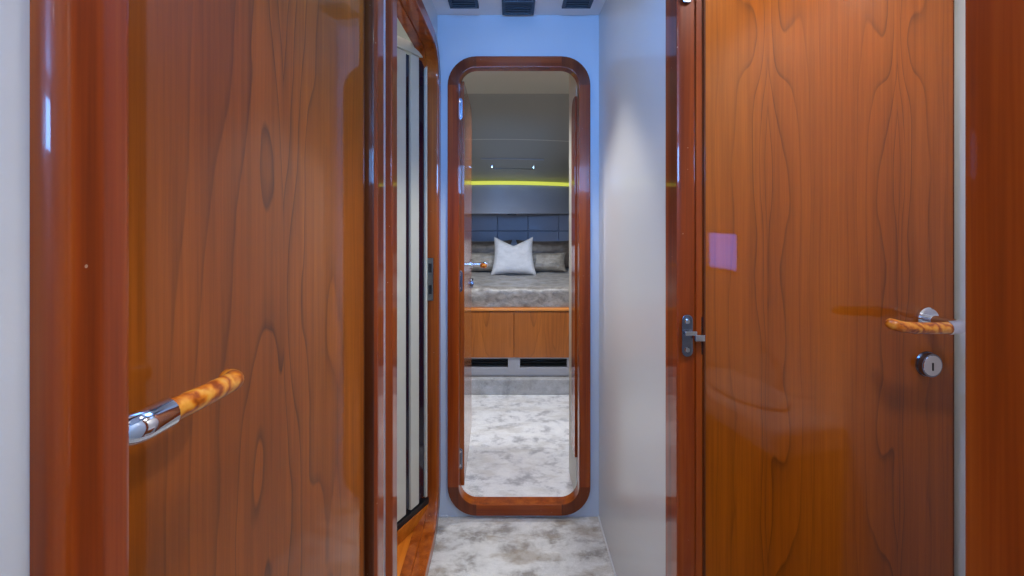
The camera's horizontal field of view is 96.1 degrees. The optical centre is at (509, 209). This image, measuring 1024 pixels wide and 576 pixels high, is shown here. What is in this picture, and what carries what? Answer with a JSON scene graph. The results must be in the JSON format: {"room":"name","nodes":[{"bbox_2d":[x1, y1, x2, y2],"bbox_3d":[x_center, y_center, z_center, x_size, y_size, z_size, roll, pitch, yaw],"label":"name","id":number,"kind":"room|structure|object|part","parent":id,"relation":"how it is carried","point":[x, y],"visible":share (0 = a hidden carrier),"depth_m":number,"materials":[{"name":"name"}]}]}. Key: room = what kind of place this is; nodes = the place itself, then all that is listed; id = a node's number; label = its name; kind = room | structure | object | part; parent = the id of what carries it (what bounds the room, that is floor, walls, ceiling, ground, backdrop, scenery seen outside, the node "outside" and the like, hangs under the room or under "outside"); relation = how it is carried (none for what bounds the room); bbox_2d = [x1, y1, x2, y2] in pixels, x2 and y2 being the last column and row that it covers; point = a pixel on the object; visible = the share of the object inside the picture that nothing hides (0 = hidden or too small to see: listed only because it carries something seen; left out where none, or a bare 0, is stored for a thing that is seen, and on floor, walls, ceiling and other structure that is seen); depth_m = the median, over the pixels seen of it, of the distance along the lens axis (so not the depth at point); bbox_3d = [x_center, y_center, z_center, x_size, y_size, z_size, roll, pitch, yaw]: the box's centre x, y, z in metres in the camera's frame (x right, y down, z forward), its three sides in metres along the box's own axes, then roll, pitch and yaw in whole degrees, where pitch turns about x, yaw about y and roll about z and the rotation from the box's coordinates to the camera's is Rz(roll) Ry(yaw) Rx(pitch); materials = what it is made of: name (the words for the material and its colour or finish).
{"room":"ship interior","nodes":[
{"label":"ship interior","id":0,"kind":"room"},
{"bbox_2d":[0,0,436,575],"bbox_3d":[-0.309,0.218,0.625,0.050,1.963,2.350,0,0,0],"label":"wall","id":1,"kind":"structure","parent":0,"point":[14,14],"depth_m":0.26,"materials":[{"name":"white paint"}]},
{"bbox_2d":[30,0,383,575],"bbox_3d":[-0.307,0.260,0.629,0.078,1.880,0.714,0,0,0],"label":"door frame","id":2,"kind":"structure","parent":1,"relation":"attached to","point":[79,49],"depth_m":0.29,"materials":[{"name":"brown wood"}]},
{"bbox_2d":[129,0,363,575],"bbox_3d":[-0.302,0.285,0.623,0.106,1.770,0.590,0,0,6],"label":"door","id":3,"kind":"structure","parent":1,"relation":"in","point":[246,117],"depth_m":0.57,"materials":[{"name":"brown wood"}]},
{"bbox_3d":[-0.314,0.170,0.365,0.074,0.025,0.048,0,0,6],"label":"handle","id":4,"kind":"part","parent":3,"relation":"part of","materials":[{"name":"silver metal"}]},
{"bbox_2d":[397,532,412,575],"bbox_3d":[-0.482,1.174,1.415,0.275,0.052,0.680,0,0,0],"label":"sill","id":5,"kind":"structure","parent":1,"relation":"attached to","point":[402,548],"depth_m":1.55,"materials":[{"name":"orange wood"}]},
{"bbox_2d":[397,35,428,544],"bbox_3d":[-0.390,0.274,1.624,0.060,1.748,0.259,0,0,29],"label":"door","id":6,"kind":"structure","parent":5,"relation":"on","point":[411,72],"depth_m":1.65,"materials":[{"name":"white vinyl"},{"name":"black plastic"}]},
{"bbox_3d":[-0.382,-0.581,1.619,0.032,0.038,0.259,0,0,29],"label":"header rail","id":7,"kind":"part","parent":6,"relation":"part of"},
{"bbox_2d":[385,0,589,575],"bbox_3d":[-0.016,0.277,1.442,0.656,1.838,0.785,0,0,0],"label":"door frame","id":8,"kind":"structure","parent":1,"relation":"attached to","point":[413,16],"depth_m":1.75,"materials":[{"name":"brown wood"}]},
{"bbox_3d":[-0.300,0.260,1.727,0.024,0.160,0.002,0,0,0],"label":"strike plate","id":9,"kind":"part","parent":8,"relation":"part of","materials":[{"name":"silver metal"}]},
{"bbox_2d":[397,15,598,516],"bbox_3d":[0.000,0.218,1.804,3.300,1.963,0.059,0,0,0],"label":"wall","id":10,"kind":"structure","parent":0,"point":[459,37],"depth_m":1.80,"materials":[{"name":"blue paint"}]},
{"bbox_2d":[460,81,487,484],"bbox_3d":[-0.163,0.293,2.089,0.118,1.617,0.503,0,0,-2],"label":"door","id":11,"kind":"structure","parent":10,"relation":"in","point":[466,263],"depth_m":1.86,"materials":[{"name":"brown wood"}]},
{"bbox_3d":[-0.200,0.995,1.839,0.020,0.085,0.002,0,0,-1],"label":"hinge plate","id":12,"kind":"part","parent":11,"relation":"part of","materials":[{"name":"silver metal"}]},
{"bbox_3d":[-0.200,0.285,1.839,0.020,0.085,0.002,0,0,-1],"label":"hinge plate","id":13,"kind":"part","parent":11,"relation":"part of","materials":[{"name":"silver metal"}]},
{"bbox_3d":[-0.200,-0.405,1.839,0.020,0.085,0.002,0,0,-1],"label":"hinge plate","id":14,"kind":"part","parent":11,"relation":"part of","materials":[{"name":"silver metal"}]},
{"bbox_3d":[-0.206,0.293,2.090,0.033,1.610,0.493,0,0,-1],"label":"panel","id":15,"kind":"part","parent":11,"relation":"part of","materials":[{"name":"white paint"}]},
{"bbox_3d":[-0.152,0.270,2.278,0.085,0.026,0.048,0,0,-2],"label":"handle","id":16,"kind":"part","parent":11,"relation":"part of","materials":[{"name":"silver metal"}]},
{"bbox_2d":[468,94,568,182],"bbox_3d":[0.000,-0.509,3.657,1.750,0.548,1.273,0,0,0],"label":"ceiling","id":17,"kind":"structure","parent":0,"point":[538,117],"depth_m":3.33,"materials":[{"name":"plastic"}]},
{"bbox_2d":[481,158,543,168],"bbox_3d":[0.017,-0.355,3.536,0.486,0.073,0.101,0,0,-9],"label":"rail","id":18,"kind":"object","parent":17,"relation":"attached to","point":[481,158],"visible":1,"depth_m":3.51,"materials":[{"name":"silver metal"}]},
{"bbox_3d":[0.022,-0.387,3.506,0.486,0.008,0.039,0,0,-7],"label":"rail","id":19,"kind":"part","parent":18,"relation":"part of","materials":[{"name":"grey metal"}]},
{"bbox_2d":[471,139,568,141],"bbox_3d":[0.006,-0.512,3.457,1.753,0.004,0.246,0,0,-3],"label":"seam","id":20,"kind":"structure","parent":17,"relation":"attached to","point":[471,139],"depth_m":3.34,"materials":[{"name":"plastic"}]},
{"bbox_2d":[432,0,605,93],"bbox_3d":[0.000,-0.788,0.650,3.300,0.050,7.500,0,0,0],"label":"ceiling","id":21,"kind":"structure","parent":0,"point":[476,82],"depth_m":2.61,"materials":[{"name":"paint"}]},
{"bbox_2d":[448,0,478,8],"bbox_3d":[-0.170,-0.758,1.662,0.108,0.010,0.120,0,0,0],"label":"ceiling vent","id":22,"kind":"object","parent":21,"relation":"in","point":[454,4],"visible":1,"depth_m":1.70,"materials":[{"name":"plastic"}]},
{"bbox_2d":[502,0,534,14],"bbox_3d":[0.031,-0.759,1.726,0.122,0.008,0.120,0,0,0],"label":"ceiling vent","id":23,"kind":"object","parent":21,"relation":"in","point":[509,7],"visible":1,"depth_m":1.72,"materials":[{"name":"plastic"}]},
{"bbox_2d":[562,0,593,8],"bbox_3d":[0.247,-0.758,1.662,0.108,0.010,0.120,0,0,0],"label":"ceiling vent","id":24,"kind":"object","parent":21,"relation":"in","point":[567,4],"visible":1,"depth_m":1.70,"materials":[{"name":"plastic"}]},
{"bbox_2d":[428,376,613,575],"bbox_3d":[0.000,1.225,0.650,3.300,0.050,7.500,0,0,0],"label":"floor","id":25,"kind":"structure","parent":0,"point":[519,443],"depth_m":1.93,"materials":[{"name":"grey carpet"}]},
{"bbox_2d":[471,377,568,393],"bbox_3d":[0.000,1.150,3.015,1.760,0.100,0.060,0,0,0],"label":"step","id":26,"kind":"structure","parent":25,"relation":"on","point":[479,385],"depth_m":2.98,"materials":[{"name":"grey carpet"}]},
{"bbox_2d":[471,268,568,375],"bbox_3d":[0.000,0.802,3.614,1.720,0.593,1.162,0,0,0],"label":"bed","id":27,"kind":"object","parent":25,"relation":"on","point":[520,321],"visible":0.39,"depth_m":3.05,"materials":[{"name":"brown wood"}]},
{"bbox_2d":[471,253,494,270],"bbox_3d":[-0.210,0.430,3.801,0.350,0.153,0.124,0,0,-2],"label":"pillow","id":28,"kind":"object","parent":27,"relation":"on","point":[476,257],"visible":0.45,"depth_m":3.76,"materials":[{"name":"grey fabric"}]},
{"bbox_2d":[471,359,507,365],"bbox_3d":[-0.138,1.017,3.088,0.247,0.061,0.026,0,0,0],"label":"vent grille","id":29,"kind":"object","parent":27,"relation":"attached to","point":[474,362],"depth_m":3.09,"materials":[{"name":"black plastic"}]},
{"bbox_2d":[471,240,511,252],"bbox_3d":[-0.250,0.381,3.960,0.541,0.246,0.138,0,0,1],"label":"pillow","id":30,"kind":"object","parent":27,"relation":"on","point":[476,246],"visible":0.16,"depth_m":3.92,"materials":[{"name":"grey fabric"}]},
{"bbox_3d":[-0.408,0.825,3.049,0.864,0.302,0.016,0,0,0],"label":"drawer","id":31,"kind":"part","parent":27,"relation":"part of","materials":[{"name":"brown wood"}]},
{"bbox_2d":[491,237,535,274],"bbox_3d":[0.029,0.363,3.657,0.360,0.298,0.144,0,0,2],"label":"pillow","id":32,"kind":"object","parent":27,"relation":"on","point":[508,258],"visible":1,"depth_m":3.61,"materials":[{"name":"white fabric"}]},
{"bbox_2d":[471,214,568,245],"bbox_3d":[0.000,0.270,4.179,1.740,0.460,0.062,0,0,0],"label":"headboard","id":33,"kind":"object","parent":27,"relation":"attached to","point":[484,227],"visible":0.3,"depth_m":4.15,"materials":[{"name":"leather"}]},
{"bbox_3d":[0.000,0.659,3.069,1.720,0.022,0.072,0,0,0],"label":"rail","id":34,"kind":"part","parent":27,"relation":"part of","materials":[{"name":"brown wood"}]},
{"bbox_2d":[471,268,568,306],"bbox_3d":[0.000,0.576,3.594,1.700,0.140,1.072,0,0,0],"label":"bedspread","id":35,"kind":"object","parent":27,"relation":"on","point":[545,288],"depth_m":3.07,"materials":[{"name":"grey fabric"}]},
{"bbox_3d":[0.434,0.825,3.049,0.812,0.302,0.016,0,0,0],"label":"drawer","id":36,"kind":"part","parent":27,"relation":"part of","materials":[{"name":"brown wood"}]},
{"bbox_2d":[516,240,568,267],"bbox_3d":[0.310,0.381,3.960,0.521,0.246,0.139,0,0,2],"label":"pillow","id":37,"kind":"object","parent":27,"relation":"on","point":[537,246],"visible":0.33,"depth_m":3.92,"materials":[{"name":"grey fabric"}]},
{"bbox_2d":[520,359,566,365],"bbox_3d":[0.223,1.017,3.088,0.312,0.061,0.026,0,0,0],"label":"vent grille","id":38,"kind":"object","parent":27,"relation":"attached to","point":[523,362],"depth_m":3.09,"materials":[{"name":"black plastic"}]},
{"bbox_2d":[532,253,566,271],"bbox_3d":[0.300,0.430,3.801,0.332,0.153,0.124,0,0,3],"label":"pillow","id":39,"kind":"object","parent":27,"relation":"on","point":[542,261],"visible":0.87,"depth_m":3.75,"materials":[{"name":"grey fabric"}]},
{"bbox_2d":[569,74,576,489],"bbox_3d":[0.291,0.218,2.001,0.038,1.963,0.239,0,0,0],"label":"wall","id":40,"kind":"structure","parent":0,"point":[572,83],"depth_m":2.07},
{"bbox_2d":[571,96,576,456],"bbox_3d":[0.267,0.270,1.910,0.010,1.460,0.100,0,0,0],"label":"wood panel","id":41,"kind":"object","parent":40,"relation":"attached to","point":[574,103],"visible":0.95,"depth_m":1.87,"materials":[{"name":"brown wood"}]},
{"bbox_2d":[599,0,665,575],"bbox_3d":[0.373,0.218,0.625,0.050,1.963,2.350,0,0,0],"label":"wall","id":42,"kind":"structure","parent":0,"point":[632,33],"depth_m":1.32,"materials":[{"name":"white paint"}]},
{"bbox_2d":[598,515,615,575],"bbox_3d":[0.345,1.196,1.393,0.006,0.008,0.813,0,0,0],"label":"baseboard","id":43,"kind":"structure","parent":42,"relation":"attached to","point":[614,572],"depth_m":1.63,"materials":[{"name":"white plastic"}]},
{"bbox_2d":[701,0,964,575],"bbox_3d":[0.659,0.285,0.907,0.563,1.770,0.117,0,0,-7],"label":"door","id":44,"kind":"structure","parent":42,"relation":"in","point":[829,326],"depth_m":0.93,"materials":[{"name":"brown wood"}]},
{"bbox_3d":[0.377,0.248,0.916,0.002,0.085,0.020,0,0,-7],"label":"hinge plate","id":45,"kind":"part","parent":44,"relation":"part of","materials":[{"name":"brown wood"}]},
{"bbox_3d":[0.859,0.226,0.916,0.048,0.026,0.085,0,0,-7],"label":"handle","id":46,"kind":"part","parent":44,"relation":"part of","materials":[{"name":"silver metal"}]},
{"bbox_2d":[666,0,1023,575],"bbox_3d":[0.361,0.260,0.626,0.058,1.880,0.717,0,0,0],"label":"door frame","id":47,"kind":"structure","parent":42,"relation":"attached to","point":[994,29],"depth_m":0.33,"materials":[{"name":"brown wood"}]},
{"bbox_3d":[0.350,0.248,0.907,0.021,0.083,0.002,0,0,0],"label":"hinge plate","id":48,"kind":"part","parent":47,"relation":"part of","materials":[{"name":"silver metal"}]},
{"bbox_3d":[0.361,0.246,0.900,0.036,0.019,0.012,0,0,0],"label":"hinge arm","id":49,"kind":"part","parent":47,"relation":"part of","materials":[{"name":"silver metal"}]},
{"bbox_2d":[954,0,964,575],"bbox_3d":[0.975,0.218,0.625,0.050,1.963,2.350,0,0,0],"label":"wall","id":50,"kind":"structure","parent":0,"point":[959,5],"depth_m":0.97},
{"bbox_3d":[0.000,0.218,4.325,1.758,1.963,0.050,0,0,0],"label":"wall","id":51,"kind":"structure","parent":0,"visible":0},
{"bbox_2d":[471,181,568,214],"bbox_3d":[0.027,-0.096,3.929,1.830,0.272,0.750,0,0,0],"label":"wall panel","id":52,"kind":"object","parent":51,"relation":"attached to","point":[485,199],"depth_m":3.69,"materials":[{"name":"plastic"}]},
{"bbox_3d":[0.027,-0.216,3.918,1.782,0.031,0.532,0,0,-6],"label":"light strip","id":53,"kind":"part","parent":52,"relation":"part of","materials":[{"name":"yellow plastic"}]}
]}

